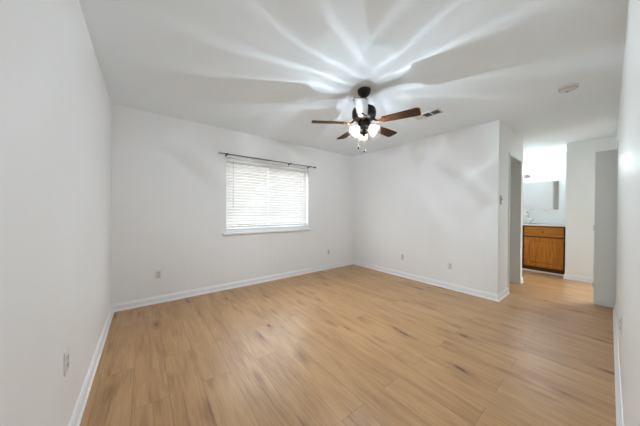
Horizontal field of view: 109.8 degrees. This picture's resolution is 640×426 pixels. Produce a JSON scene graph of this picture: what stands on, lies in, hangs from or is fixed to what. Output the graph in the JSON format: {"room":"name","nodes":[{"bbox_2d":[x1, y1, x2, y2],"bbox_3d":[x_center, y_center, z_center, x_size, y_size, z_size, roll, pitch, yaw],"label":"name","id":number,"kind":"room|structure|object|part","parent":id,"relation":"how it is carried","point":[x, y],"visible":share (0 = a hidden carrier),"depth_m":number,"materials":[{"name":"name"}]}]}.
{"room":"empty bedroom","nodes":[
{"label":"empty bedroom","id":0,"kind":"room"},
{"bbox_2d":[0,0,111,425],"bbox_3d":[-1.382,-0.038,1.166,0.130,2.440,3.908,0,1,-38],"label":"wall","id":1,"kind":"structure","parent":0,"point":[56,112],"depth_m":0.92,"materials":[{"name":"paint"}]},
{"bbox_2d":[64,346,68,376],"bbox_3d":[-1.253,0.733,1.114,0.009,0.114,0.070,0,1,-38],"label":"wall outlet","id":2,"kind":"object","parent":1,"relation":"attached to","point":[66,353],"visible":1,"depth_m":1.10,"materials":[{"name":"plastic"}]},
{"bbox_2d":[69,305,113,425],"bbox_3d":[-1.325,1.137,1.218,0.022,0.091,3.638,0,1,-38],"label":"baseboard","id":3,"kind":"structure","parent":1,"relation":"attached to","point":[78,412],"depth_m":1.54,"materials":[{"name":"paint"}]},
{"bbox_2d":[111,104,353,303],"bbox_3d":[-0.833,-0.055,3.978,4.185,2.440,0.140,0,1,-38],"label":"wall","id":4,"kind":"structure","parent":0,"point":[169,173],"depth_m":3.19,"materials":[{"name":"paint"}]},
{"bbox_2d":[155,270,161,278],"bbox_3d":[-2.092,0.798,2.916,0.070,0.114,0.009,0,1,-38],"label":"wall outlet","id":5,"kind":"object","parent":4,"relation":"attached to","point":[158,273],"visible":1,"depth_m":2.91,"materials":[{"name":"plastic"}]},
{"bbox_2d":[112,260,352,311],"bbox_3d":[-0.841,1.120,3.882,4.055,0.091,0.022,0,1,-38],"label":"baseboard","id":6,"kind":"structure","parent":4,"relation":"attached to","point":[122,306],"depth_m":3.32,"materials":[{"name":"paint"}]},
{"bbox_2d":[226,166,305,227],"bbox_3d":[-0.899,-0.289,3.986,1.520,1.123,0.042,0,1,-38],"label":"window","id":7,"kind":"structure","parent":4,"relation":"in","point":[226,166],"depth_m":3.96,"materials":[{"name":"glass"}]},
{"bbox_2d":[226,158,306,227],"bbox_3d":[-0.856,-0.309,3.930,1.503,1.078,0.074,0,1,-38],"label":"window blind","id":8,"kind":"object","parent":7,"relation":"attached to","point":[281,212],"visible":0.87,"depth_m":3.85,"materials":[{"name":"plastic"}]},
{"bbox_3d":[-0.864,0.214,3.941,1.499,0.032,0.052,0,1,-38],"label":"rail","id":9,"kind":"part","parent":8,"relation":"part of","materials":[{"name":"plastic"}]},
{"bbox_2d":[223,225,310,234],"bbox_3d":[-0.855,0.286,3.930,1.610,0.090,0.175,0,1,-38],"label":"trim","id":10,"kind":"structure","parent":4,"relation":"attached to","point":[229,231],"depth_m":3.81,"materials":[{"name":"paint"}]},
{"bbox_2d":[218,152,315,167],"bbox_3d":[-0.801,-0.879,3.843,1.780,0.039,0.097,0,1,-38],"label":"curtain rod","id":11,"kind":"object","parent":4,"relation":"attached to","point":[226,154],"visible":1,"depth_m":3.64,"materials":[{"name":"metal"}]},
{"bbox_2d":[80,264,615,425],"bbox_3d":[2.069,1.240,2.585,7.321,0.100,5.923,0,1,-38],"label":"floor","id":12,"kind":"structure","parent":0,"point":[349,345],"depth_m":1.83,"materials":[{"name":"brown wood"}]},
{"bbox_2d":[522,225,564,275],"bbox_3d":[4.417,0.720,4.827,0.594,0.932,1.206,0,1,-38],"label":"bathroom vanity","id":13,"kind":"object","parent":12,"relation":"on","point":[543,247],"visible":0.56,"depth_m":4.42,"materials":[{"name":"brown wood"}]},
{"bbox_3d":[4.392,0.782,4.436,0.018,0.459,0.426,0,1,-38],"label":"panel","id":14,"kind":"part","parent":13,"relation":"part of","materials":[{"name":"brown wood"}]},
{"bbox_3d":[4.395,0.373,4.434,0.018,0.182,0.550,0,1,-38],"label":"drawer","id":15,"kind":"part","parent":13,"relation":"part of","materials":[{"name":"brown wood"}]},
{"bbox_3d":[4.393,0.782,4.437,0.018,0.583,0.550,0,1,-38],"label":"door","id":16,"kind":"part","parent":13,"relation":"part of","materials":[{"name":"brown wood"}]},
{"bbox_2d":[523,218,565,226],"bbox_3d":[4.421,0.186,4.837,0.574,0.134,1.226,0,1,-38],"label":"countertop","id":17,"kind":"structure","parent":13,"relation":"on","point":[536,222],"depth_m":4.65,"materials":[{"name":"white stone"}]},
{"bbox_2d":[523,218,534,222],"bbox_3d":[4.373,0.166,4.860,0.360,0.106,0.360,0,1,-38],"label":"vessel sink","id":18,"kind":"object","parent":17,"relation":"in","point":[525,220],"visible":0.44,"depth_m":4.71,"materials":[{"name":"white ceramic"}]},
{"bbox_2d":[79,0,627,156],"bbox_3d":[2.083,-1.300,2.567,7.321,0.100,5.923,0,1,-38],"label":"ceiling","id":19,"kind":"structure","parent":0,"point":[269,69],"depth_m":1.90,"materials":[{"name":"paint"}]},
{"bbox_2d":[312,86,420,151],"bbox_3d":[0.475,-0.941,2.327,1.001,0.632,1.040,0,1,-38],"label":"ceiling fan","id":20,"kind":"object","parent":19,"relation":"hanging from","point":[363,113],"visible":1,"depth_m":2.24,"materials":[{"name":"brown wood"}]},
{"bbox_3d":[0.090,-0.918,2.279,0.350,0.030,0.123,0,0,-4],"label":"blade","id":21,"kind":"part","parent":20,"relation":"part of","materials":[{"name":"brown wood"}]},
{"bbox_3d":[0.316,-0.920,2.637,0.123,0.030,0.350,0,0,-22],"label":"blade","id":22,"kind":"part","parent":20,"relation":"part of","materials":[{"name":"brown wood"}]},
{"bbox_3d":[0.357,-0.834,2.261,0.100,0.127,0.127,-46,18,-17],"label":"lamp shade","id":23,"kind":"part","parent":20,"relation":"part of","materials":[{"name":"white glass"}]},
{"bbox_3d":[0.360,-0.914,1.953,0.123,0.030,0.350,0,0,14],"label":"blade","id":24,"kind":"part","parent":20,"relation":"part of","materials":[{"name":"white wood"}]},
{"bbox_3d":[0.458,-0.834,2.403,0.127,0.127,0.100,0,-44,6],"label":"lamp shade","id":25,"kind":"part","parent":20,"relation":"part of","materials":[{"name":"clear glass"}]},
{"bbox_3d":[0.530,-0.833,2.244,0.127,0.127,0.100,0,45,-54],"label":"lamp shade","id":26,"kind":"part","parent":20,"relation":"part of","materials":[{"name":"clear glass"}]},
{"bbox_3d":[0.726,-0.917,2.532,0.350,0.030,0.123,0,1,-40],"label":"blade","id":27,"kind":"part","parent":20,"relation":"part of","materials":[{"name":"brown wood"}]},
{"bbox_3d":[0.753,-0.913,2.109,0.350,0.030,0.123,1,0,32],"label":"blade","id":28,"kind":"part","parent":20,"relation":"part of","materials":[{"name":"brown wood"}]},
{"bbox_2d":[412,108,443,120],"bbox_3d":[1.373,-1.252,2.869,0.160,0.008,0.330,0,1,-38],"label":"ceiling vent","id":29,"kind":"object","parent":19,"relation":"in","point":[437,111],"visible":0.94,"depth_m":2.85,"materials":[{"name":"metal"}]},
{"bbox_2d":[558,82,578,92],"bbox_3d":[2.448,-1.224,2.219,0.144,0.044,0.144,0,1,-38],"label":"smoke detector","id":30,"kind":"object","parent":19,"relation":"attached to","point":[570,87],"visible":1,"depth_m":2.19,"materials":[{"name":"plastic"}]},
{"bbox_2d":[353,123,487,291],"bbox_3d":[1.588,-0.044,4.165,0.130,2.440,2.535,0,1,-38],"label":"wall","id":31,"kind":"structure","parent":0,"point":[424,201],"depth_m":3.77,"materials":[{"name":"paint"}]},
{"bbox_2d":[353,260,498,301],"bbox_3d":[1.569,1.131,4.067,0.022,0.091,2.687,0,1,-38],"label":"baseboard","id":32,"kind":"structure","parent":31,"relation":"attached to","point":[494,297],"depth_m":3.67,"materials":[{"name":"paint"}]},
{"bbox_2d":[448,262,452,269],"bbox_3d":[2.021,0.824,3.495,0.009,0.114,0.070,0,1,-38],"label":"wall outlet","id":33,"kind":"object","parent":31,"relation":"attached to","point":[450,265],"visible":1,"depth_m":3.49,"materials":[{"name":"plastic"}]},
{"bbox_2d":[486,120,523,293],"bbox_3d":[2.898,-0.032,3.494,1.376,2.440,0.130,0,1,-38],"label":"wall","id":34,"kind":"structure","parent":0,"point":[502,140],"depth_m":3.11,"materials":[{"name":"paint"}]},
{"bbox_2d":[507,152,521,287],"bbox_3d":[3.033,0.147,3.602,0.750,2.080,0.150,0,1,-38],"label":"trim","id":35,"kind":"structure","parent":34,"relation":"attached to","point":[515,163],"depth_m":3.79,"materials":[{"name":"paint"}]},
{"bbox_2d":[523,152,565,218],"bbox_3d":[4.690,-0.035,5.072,0.130,2.440,1.500,0,1,-38],"label":"wall","id":36,"kind":"structure","parent":0,"point":[553,166],"depth_m":4.76,"materials":[{"name":"paint"}]},
{"bbox_2d":[524,169,541,177],"bbox_3d":[4.580,-0.880,4.990,0.142,0.180,0.556,0,1,-38],"label":"vanity light","id":37,"kind":"object","parent":36,"relation":"attached to","point":[526,174],"visible":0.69,"depth_m":4.98,"materials":[{"name":"metal"}]},
{"bbox_2d":[523,181,558,209],"bbox_3d":[4.630,-0.375,5.035,0.010,0.614,0.990,0,1,-38],"label":"wall mirror","id":38,"kind":"object","parent":36,"relation":"attached to","point":[536,195],"visible":0.5,"depth_m":4.85,"materials":[{"name":"silver mirror"}]},
{"bbox_2d":[531,218,565,223],"bbox_3d":[4.640,0.169,5.007,0.020,0.100,1.226,0,1,-38],"label":"backsplash","id":39,"kind":"structure","parent":36,"relation":"attached to","point":[550,221],"depth_m":4.73,"materials":[{"name":"white stone"}]},
{"bbox_2d":[565,142,575,274],"bbox_3d":[4.774,-0.028,4.258,0.736,2.440,0.110,0,1,-38],"label":"wall","id":40,"kind":"structure","parent":0,"point":[571,147],"depth_m":4.03,"materials":[{"name":"paint"}]},
{"bbox_2d":[574,136,615,277],"bbox_3d":[5.360,-0.016,3.010,0.130,2.440,2.580,0,1,-38],"label":"wall","id":41,"kind":"structure","parent":0,"point":[585,150],"depth_m":3.89,"materials":[{"name":"paint"}]},
{"bbox_2d":[563,274,593,282],"bbox_3d":[4.665,1.148,3.925,0.198,0.091,0.567,0,1,-38],"label":"baseboard","id":42,"kind":"structure","parent":41,"relation":"attached to","point":[566,276],"depth_m":3.94,"materials":[{"name":"paint"}]},
{"bbox_2d":[616,0,639,425],"bbox_3d":[1.756,-0.022,1.211,4.881,2.440,0.130,0,1,-38],"label":"wall","id":43,"kind":"structure","parent":0,"point":[628,191],"depth_m":1.02,"materials":[{"name":"paint"}]},
{"bbox_2d":[593,149,616,307],"bbox_3d":[3.669,0.172,2.832,0.070,2.048,0.289,0,1,-38],"label":"door","id":44,"kind":"structure","parent":43,"relation":"in","point":[605,170],"depth_m":2.85,"materials":[{"name":"paint"}]},
{"bbox_2d":[615,141,617,302],"bbox_3d":[4.191,0.157,3.105,1.330,2.080,0.141,0,1,-38],"label":"trim","id":45,"kind":"structure","parent":43,"relation":"attached to","point":[617,141],"depth_m":2.75,"materials":[{"name":"paint"}]},
{"bbox_2d":[613,303,623,425],"bbox_3d":[1.695,1.152,1.274,4.861,0.091,0.022,0,1,-38],"label":"baseboard","id":46,"kind":"structure","parent":43,"relation":"attached to","point":[618,391],"depth_m":1.56,"materials":[{"name":"paint"}]},
{"bbox_2d":[619,315,621,334],"bbox_3d":[1.969,0.732,1.474,0.070,0.114,0.009,0,1,-38],"label":"wall outlet","id":47,"kind":"object","parent":43,"relation":"attached to","point":[620,326],"visible":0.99,"depth_m":1.45,"materials":[{"name":"plastic"}]},
{"bbox_3d":[1.970,0.732,1.472,0.070,0.114,0.006,0,1,-38],"label":"plate","id":48,"kind":"part","parent":47,"relation":"part of","materials":[{"name":"plastic"}]},
{"bbox_3d":[-6.933,1.373,12.189,28.000,0.100,20.267,0,1,-38],"label":"ground","id":49,"kind":"structure","parent":0,"visible":0},
{"bbox_2d":[227,164,302,225],"bbox_3d":[-2.969,-0.556,8.714,14.000,3.850,0.250,0,1,-38],"label":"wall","id":50,"kind":"structure","parent":49,"relation":"on","point":[229,164],"depth_m":9.03,"materials":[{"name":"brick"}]},
{"bbox_3d":[3.298,-0.037,4.414,2.876,2.440,0.832,0,1,-38],"label":"wall","id":51,"kind":"structure","parent":0,"visible":0},
{"bbox_2d":[497,277,523,301],"bbox_3d":[2.683,1.139,3.772,1.420,0.091,0.854,0,1,-38],"label":"baseboard","id":52,"kind":"structure","parent":51,"relation":"attached to","point":[505,292],"depth_m":3.19,"materials":[{"name":"paint"}]}
]}

